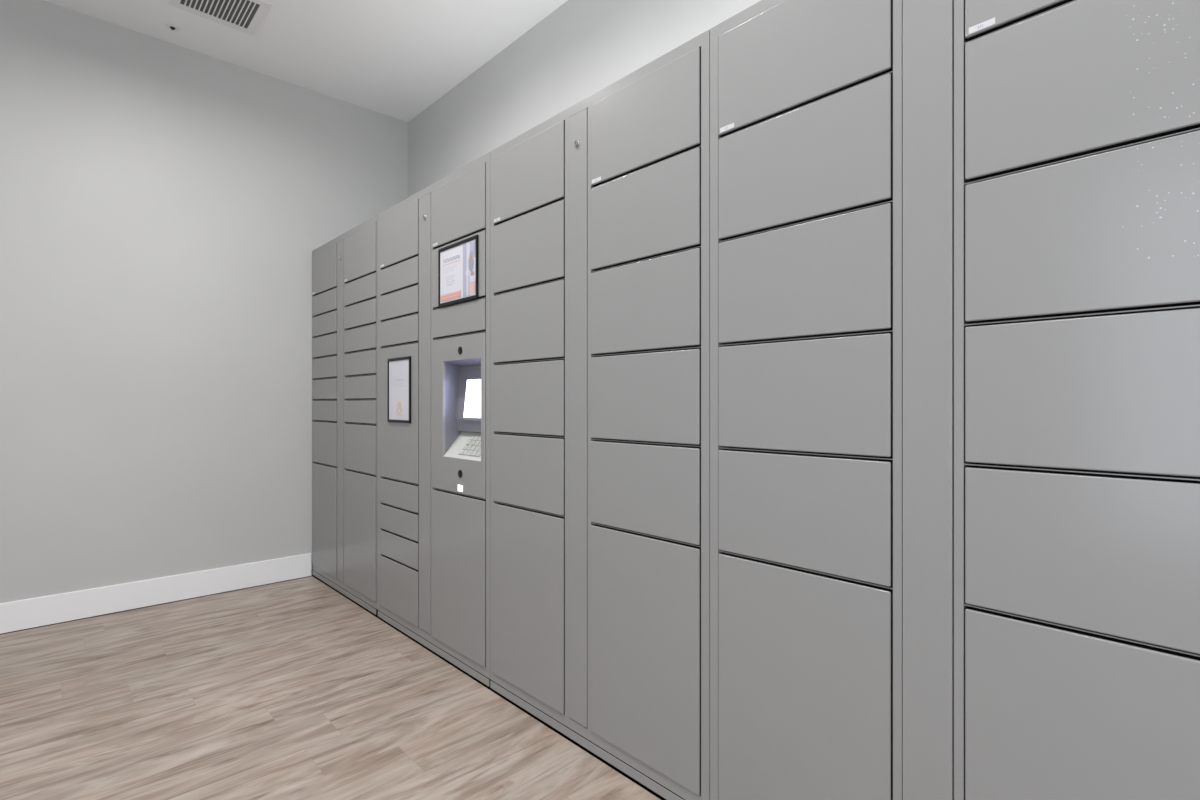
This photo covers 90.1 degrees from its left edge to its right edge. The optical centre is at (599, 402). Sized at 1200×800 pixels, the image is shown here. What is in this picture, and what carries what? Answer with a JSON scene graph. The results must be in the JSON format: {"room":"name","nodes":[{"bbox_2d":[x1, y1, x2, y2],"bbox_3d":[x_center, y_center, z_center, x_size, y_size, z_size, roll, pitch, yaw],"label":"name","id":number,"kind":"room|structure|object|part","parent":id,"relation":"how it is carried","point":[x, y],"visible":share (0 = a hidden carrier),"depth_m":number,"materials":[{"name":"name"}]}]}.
{"room":"parcel locker room","nodes":[
{"label":"parcel locker room","id":0,"kind":"room"},
{"bbox_2d":[0,0,407,602],"bbox_3d":[-2.916,-0.429,2.739,4.231,3.009,0.120,0,0,-43],"label":"wall","id":1,"kind":"structure","parent":0,"point":[165,207],"depth_m":3.17,"materials":[{"name":"paint"}]},
{"bbox_2d":[0,553,310,633],"bbox_3d":[-3.096,1.004,2.480,3.586,0.142,0.013,0,0,-43],"label":"baseboard","id":2,"kind":"structure","parent":1,"relation":"attached to","point":[19,615],"depth_m":3.13,"materials":[{"name":"white"}]},
{"bbox_2d":[44,0,567,121],"bbox_3d":[-0.715,-1.984,0.380,4.471,0.100,6.572,0,0,-43],"label":"ceiling","id":3,"kind":"structure","parent":0,"point":[392,58],"depth_m":3.19,"materials":[{"name":"white paint"}]},
{"bbox_2d":[165,23,180,30],"bbox_3d":[-2.203,-1.928,3.087,0.068,0.012,0.068,0,0,-43],"label":"sprinkler","id":4,"kind":"object","parent":3,"relation":"attached to","point":[170,26],"visible":1,"depth_m":3.08,"materials":[{"name":"white metal"}]},
{"bbox_2d":[168,0,271,35],"bbox_3d":[-1.842,-1.930,2.903,0.370,0.006,0.342,0,0,-43],"label":"ceiling vent","id":5,"kind":"object","parent":3,"relation":"in","point":[239,15],"visible":1,"depth_m":2.95,"materials":[{"name":"white metal"}]},
{"bbox_2d":[0,576,660,799],"bbox_3d":[-0.715,1.125,0.380,4.471,0.100,6.572,0,0,-43],"label":"floor","id":6,"kind":"structure","parent":0,"point":[291,689],"depth_m":2.05,"materials":[{"name":"laminate"}]},
{"bbox_2d":[312,215,377,617],"bbox_3d":[-1.234,0.069,3.548,0.606,2.011,0.990,0,0,-43],"label":"tower","id":7,"kind":"object","parent":6,"relation":"on","point":[344,268],"visible":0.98,"depth_m":3.29,"materials":[{"name":"grey metal"}]},
{"bbox_3d":[-1.628,-0.781,3.552,0.024,0.245,0.410,0,0,-43],"label":"door","id":8,"kind":"part","parent":7,"relation":"part of","materials":[{"name":"grey metal"}]},
{"bbox_3d":[-1.628,-0.590,3.552,0.024,0.118,0.410,0,0,-43],"label":"door","id":9,"kind":"part","parent":7,"relation":"part of","materials":[{"name":"grey metal"}]},
{"bbox_3d":[-1.628,-0.462,3.552,0.024,0.118,0.410,0,0,-43],"label":"door","id":10,"kind":"part","parent":7,"relation":"part of","materials":[{"name":"grey metal"}]},
{"bbox_3d":[-1.628,-0.334,3.552,0.024,0.119,0.410,0,0,-43],"label":"door","id":11,"kind":"part","parent":7,"relation":"part of","materials":[{"name":"grey metal"}]},
{"bbox_3d":[-1.628,-0.205,3.552,0.024,0.118,0.410,0,0,-43],"label":"door","id":12,"kind":"part","parent":7,"relation":"part of","materials":[{"name":"grey metal"}]},
{"bbox_3d":[-1.628,-0.078,3.552,0.024,0.117,0.410,0,0,-43],"label":"door","id":13,"kind":"part","parent":7,"relation":"part of","materials":[{"name":"grey metal"}]},
{"bbox_3d":[-1.628,0.049,3.552,0.024,0.118,0.410,0,0,-43],"label":"door","id":14,"kind":"part","parent":7,"relation":"part of","materials":[{"name":"grey metal"}]},
{"bbox_3d":[-1.628,0.241,3.552,0.024,0.246,0.410,0,0,-43],"label":"door","id":15,"kind":"part","parent":7,"relation":"part of","materials":[{"name":"grey metal"}]},
{"bbox_3d":[-1.628,0.687,3.552,0.024,0.627,0.410,0,0,-43],"label":"door","id":16,"kind":"part","parent":7,"relation":"part of","materials":[{"name":"grey metal"}]},
{"bbox_3d":[-1.448,0.048,3.355,0.014,1.904,0.083,0,0,-43],"label":"access panel","id":17,"kind":"part","parent":7,"relation":"part of","materials":[{"name":"grey metal"}]},
{"bbox_3d":[-1.260,-0.781,3.158,0.024,0.245,0.421,0,0,-43],"label":"door","id":18,"kind":"part","parent":7,"relation":"part of","materials":[{"name":"grey metal"}]},
{"bbox_3d":[-1.260,-0.590,3.158,0.024,0.118,0.421,0,0,-43],"label":"door","id":19,"kind":"part","parent":7,"relation":"part of","materials":[{"name":"grey metal"}]},
{"bbox_3d":[-1.260,-0.462,3.158,0.024,0.118,0.421,0,0,-43],"label":"door","id":20,"kind":"part","parent":7,"relation":"part of","materials":[{"name":"grey metal"}]},
{"bbox_3d":[-1.260,-0.334,3.158,0.024,0.119,0.421,0,0,-43],"label":"door","id":21,"kind":"part","parent":7,"relation":"part of","materials":[{"name":"grey metal"}]},
{"bbox_3d":[-1.260,-0.205,3.158,0.024,0.118,0.421,0,0,-43],"label":"door","id":22,"kind":"part","parent":7,"relation":"part of","materials":[{"name":"grey metal"}]},
{"bbox_3d":[-1.260,-0.078,3.158,0.024,0.117,0.421,0,0,-43],"label":"door","id":23,"kind":"part","parent":7,"relation":"part of","materials":[{"name":"grey metal"}]},
{"bbox_3d":[-1.260,0.049,3.158,0.024,0.118,0.421,0,0,-43],"label":"door","id":24,"kind":"part","parent":7,"relation":"part of","materials":[{"name":"grey metal"}]},
{"bbox_3d":[-1.260,0.241,3.158,0.024,0.246,0.421,0,0,-43],"label":"door","id":25,"kind":"part","parent":7,"relation":"part of","materials":[{"name":"grey metal"}]},
{"bbox_3d":[-1.260,0.687,3.158,0.024,0.627,0.421,0,0,-43],"label":"door","id":26,"kind":"part","parent":7,"relation":"part of","materials":[{"name":"grey metal"}]},
{"bbox_2d":[378,152,490,689],"bbox_3d":[-0.546,0.069,2.810,0.606,2.011,1.020,0,0,-43],"label":"locker","id":27,"kind":"object","parent":6,"relation":"on","point":[434,468],"visible":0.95,"depth_m":2.54,"materials":[{"name":"grey metal"}]},
{"bbox_2d":[387,356,410,422],"bbox_3d":[-0.936,-0.057,2.787,0.007,0.303,0.239,0,0,-43],"label":"framed notice","id":28,"kind":"object","parent":27,"relation":"attached to","point":[398,369],"visible":1,"depth_m":2.78,"materials":[{"name":"white paper"}]},
{"bbox_3d":[-0.939,-0.781,2.814,0.024,0.245,0.401,0,0,-43],"label":"door","id":29,"kind":"part","parent":27,"relation":"part of","materials":[{"name":"grey metal"}]},
{"bbox_3d":[-0.939,-0.590,2.814,0.024,0.118,0.401,0,0,-43],"label":"door","id":30,"kind":"part","parent":27,"relation":"part of","materials":[{"name":"grey metal"}]},
{"bbox_3d":[-0.939,-0.462,2.814,0.024,0.118,0.401,0,0,-43],"label":"door","id":31,"kind":"part","parent":27,"relation":"part of","materials":[{"name":"grey metal"}]},
{"bbox_3d":[-0.939,-0.334,2.814,0.024,0.119,0.401,0,0,-43],"label":"door","id":32,"kind":"part","parent":27,"relation":"part of","materials":[{"name":"grey metal"}]},
{"bbox_3d":[-0.939,0.050,2.814,0.024,0.628,0.401,0,0,-43],"label":"door","id":33,"kind":"part","parent":27,"relation":"part of","materials":[{"name":"grey metal"}]},
{"bbox_3d":[-0.939,0.433,2.814,0.024,0.118,0.401,0,0,-43],"label":"door","id":34,"kind":"part","parent":27,"relation":"part of","materials":[{"name":"grey metal"}]},
{"bbox_3d":[-0.939,0.560,2.814,0.024,0.117,0.401,0,0,-43],"label":"door","id":35,"kind":"part","parent":27,"relation":"part of","materials":[{"name":"grey metal"}]},
{"bbox_3d":[-0.939,0.687,2.814,0.024,0.116,0.401,0,0,-43],"label":"door","id":36,"kind":"part","parent":27,"relation":"part of","materials":[{"name":"grey metal"}]},
{"bbox_3d":[-0.939,0.878,2.814,0.024,0.246,0.401,0,0,-43],"label":"door","id":37,"kind":"part","parent":27,"relation":"part of","materials":[{"name":"grey metal"}]},
{"bbox_3d":[-0.759,0.048,2.616,0.014,1.904,0.099,0,0,-43],"label":"access panel","id":38,"kind":"part","parent":27,"relation":"part of","materials":[{"name":"grey metal"}]},
{"bbox_2d":[438,235,477,306],"bbox_3d":[-0.570,-0.518,2.395,0.007,0.241,0.305,0,0,-43],"label":"framed notice","id":39,"kind":"object","parent":27,"relation":"attached to","point":[457,262],"visible":1,"depth_m":2.39,"materials":[{"name":"white paper"}]},
{"bbox_3d":[-0.568,-0.781,2.416,0.024,0.245,0.412,0,0,-43],"label":"door","id":40,"kind":"part","parent":27,"relation":"part of","materials":[{"name":"grey metal"}]},
{"bbox_3d":[-0.568,-0.526,2.416,0.024,0.246,0.412,0,0,-43],"label":"door","id":41,"kind":"part","parent":27,"relation":"part of","materials":[{"name":"grey metal"}]},
{"bbox_3d":[-0.568,-0.334,2.416,0.024,0.119,0.412,0,0,-43],"label":"door","id":42,"kind":"part","parent":27,"relation":"part of","materials":[{"name":"grey metal"}]},
{"bbox_3d":[-0.568,0.687,2.416,0.024,0.627,0.412,0,0,-43],"label":"door","id":43,"kind":"part","parent":27,"relation":"part of","materials":[{"name":"grey metal"}]},
{"bbox_3d":[-0.572,0.050,2.412,0.012,0.628,0.412,0,0,-43],"label":"control panel","id":44,"kind":"part","parent":27,"relation":"part of","materials":[{"name":"grey metal"}]},
{"bbox_2d":[458,485,462,491],"bbox_3d":[-0.556,0.343,2.386,0.002,0.025,0.036,0,0,-43],"label":"sticker","id":45,"kind":"object","parent":27,"relation":"attached to","point":[460,487],"depth_m":2.38,"materials":[{"name":"white paper"}]},
{"bbox_2d":[490,30,709,799],"bbox_3d":[0.146,0.069,2.069,0.606,2.011,1.003,0,0,-43],"label":"lockers","id":46,"kind":"object","parent":6,"relation":"on","point":[600,209],"visible":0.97,"depth_m":1.76,"materials":[{"name":"grey metal"}]},
{"bbox_3d":[-0.248,-0.781,2.074,0.024,0.245,0.406,0,0,-43],"label":"door","id":47,"kind":"part","parent":46,"relation":"part of","materials":[{"name":"grey metal"}]},
{"bbox_3d":[-0.248,-0.526,2.074,0.024,0.246,0.406,0,0,-43],"label":"door","id":48,"kind":"part","parent":46,"relation":"part of","materials":[{"name":"grey metal"}]},
{"bbox_3d":[-0.248,-0.270,2.074,0.024,0.247,0.406,0,0,-43],"label":"door","id":49,"kind":"part","parent":46,"relation":"part of","materials":[{"name":"grey metal"}]},
{"bbox_3d":[-0.248,-0.014,2.074,0.024,0.244,0.406,0,0,-43],"label":"door","id":50,"kind":"part","parent":46,"relation":"part of","materials":[{"name":"grey metal"}]},
{"bbox_3d":[-0.248,0.241,2.074,0.024,0.246,0.406,0,0,-43],"label":"door","id":51,"kind":"part","parent":46,"relation":"part of","materials":[{"name":"grey metal"}]},
{"bbox_3d":[-0.248,0.687,2.074,0.024,0.627,0.406,0,0,-43],"label":"door","id":52,"kind":"part","parent":46,"relation":"part of","materials":[{"name":"grey metal"}]},
{"bbox_3d":[-0.065,0.048,1.874,0.014,1.904,0.086,0,0,-43],"label":"access panel","id":53,"kind":"part","parent":46,"relation":"part of","materials":[{"name":"grey metal"}]},
{"bbox_3d":[0.120,-0.781,1.679,0.024,0.245,0.410,0,0,-43],"label":"door","id":54,"kind":"part","parent":46,"relation":"part of","materials":[{"name":"grey metal"}]},
{"bbox_3d":[0.120,-0.526,1.679,0.024,0.246,0.410,0,0,-43],"label":"door","id":55,"kind":"part","parent":46,"relation":"part of","materials":[{"name":"grey metal"}]},
{"bbox_3d":[0.120,-0.270,1.679,0.024,0.247,0.410,0,0,-43],"label":"door","id":56,"kind":"part","parent":46,"relation":"part of","materials":[{"name":"grey metal"}]},
{"bbox_3d":[0.120,-0.014,1.679,0.024,0.244,0.410,0,0,-43],"label":"door","id":57,"kind":"part","parent":46,"relation":"part of","materials":[{"name":"grey metal"}]},
{"bbox_3d":[0.120,0.241,1.679,0.024,0.246,0.410,0,0,-43],"label":"door","id":58,"kind":"part","parent":46,"relation":"part of","materials":[{"name":"grey metal"}]},
{"bbox_3d":[0.120,0.687,1.679,0.024,0.627,0.410,0,0,-43],"label":"door","id":59,"kind":"part","parent":46,"relation":"part of","materials":[{"name":"grey metal"}]},
{"bbox_2d":[710,0,1199,799],"bbox_3d":[0.832,0.069,1.333,0.606,2.011,1.006,0,0,-43],"label":"lockers","id":60,"kind":"object","parent":6,"relation":"on","point":[955,244],"visible":1,"depth_m":1.10,"materials":[{"name":"grey metal"}]},
{"bbox_3d":[0.440,-0.781,1.336,0.024,0.245,0.410,0,0,-43],"label":"door","id":61,"kind":"part","parent":60,"relation":"part of","materials":[{"name":"grey metal"}]},
{"bbox_3d":[0.440,-0.526,1.336,0.024,0.246,0.410,0,0,-43],"label":"door","id":62,"kind":"part","parent":60,"relation":"part of","materials":[{"name":"grey metal"}]},
{"bbox_3d":[0.440,-0.270,1.336,0.024,0.247,0.410,0,0,-43],"label":"door","id":63,"kind":"part","parent":60,"relation":"part of","materials":[{"name":"grey metal"}]},
{"bbox_3d":[0.440,-0.014,1.336,0.024,0.244,0.410,0,0,-43],"label":"door","id":64,"kind":"part","parent":60,"relation":"part of","materials":[{"name":"grey metal"}]},
{"bbox_3d":[0.440,0.241,1.336,0.024,0.246,0.410,0,0,-43],"label":"door","id":65,"kind":"part","parent":60,"relation":"part of","materials":[{"name":"grey metal"}]},
{"bbox_3d":[0.440,0.687,1.336,0.024,0.627,0.410,0,0,-43],"label":"door","id":66,"kind":"part","parent":60,"relation":"part of","materials":[{"name":"grey metal"}]},
{"bbox_3d":[0.622,0.048,1.137,0.014,1.904,0.087,0,0,-43],"label":"access panel","id":67,"kind":"part","parent":60,"relation":"part of","materials":[{"name":"grey metal"}]},
{"bbox_3d":[0.808,-0.781,0.941,0.024,0.245,0.411,0,0,-43],"label":"door","id":68,"kind":"part","parent":60,"relation":"part of","materials":[{"name":"grey metal"}]},
{"bbox_3d":[0.808,-0.526,0.941,0.024,0.246,0.411,0,0,-43],"label":"door","id":69,"kind":"part","parent":60,"relation":"part of","materials":[{"name":"grey metal"}]},
{"bbox_3d":[0.808,-0.270,0.941,0.024,0.247,0.411,0,0,-43],"label":"door","id":70,"kind":"part","parent":60,"relation":"part of","materials":[{"name":"grey metal"}]},
{"bbox_3d":[0.808,-0.014,0.941,0.024,0.244,0.411,0,0,-43],"label":"door","id":71,"kind":"part","parent":60,"relation":"part of","materials":[{"name":"grey metal"}]},
{"bbox_3d":[0.808,0.241,0.941,0.024,0.246,0.411,0,0,-43],"label":"door","id":72,"kind":"part","parent":60,"relation":"part of","materials":[{"name":"grey metal"}]},
{"bbox_3d":[0.808,0.687,0.941,0.024,0.627,0.411,0,0,-43],"label":"door","id":73,"kind":"part","parent":60,"relation":"part of","materials":[{"name":"grey metal"}]},
{"bbox_2d":[408,0,760,196],"bbox_3d":[0.875,-0.429,1.864,0.120,3.009,6.572,0,0,-43],"label":"wall","id":74,"kind":"structure","parent":0,"point":[581,48],"depth_m":2.98,"materials":[{"name":"paint"}]}
]}

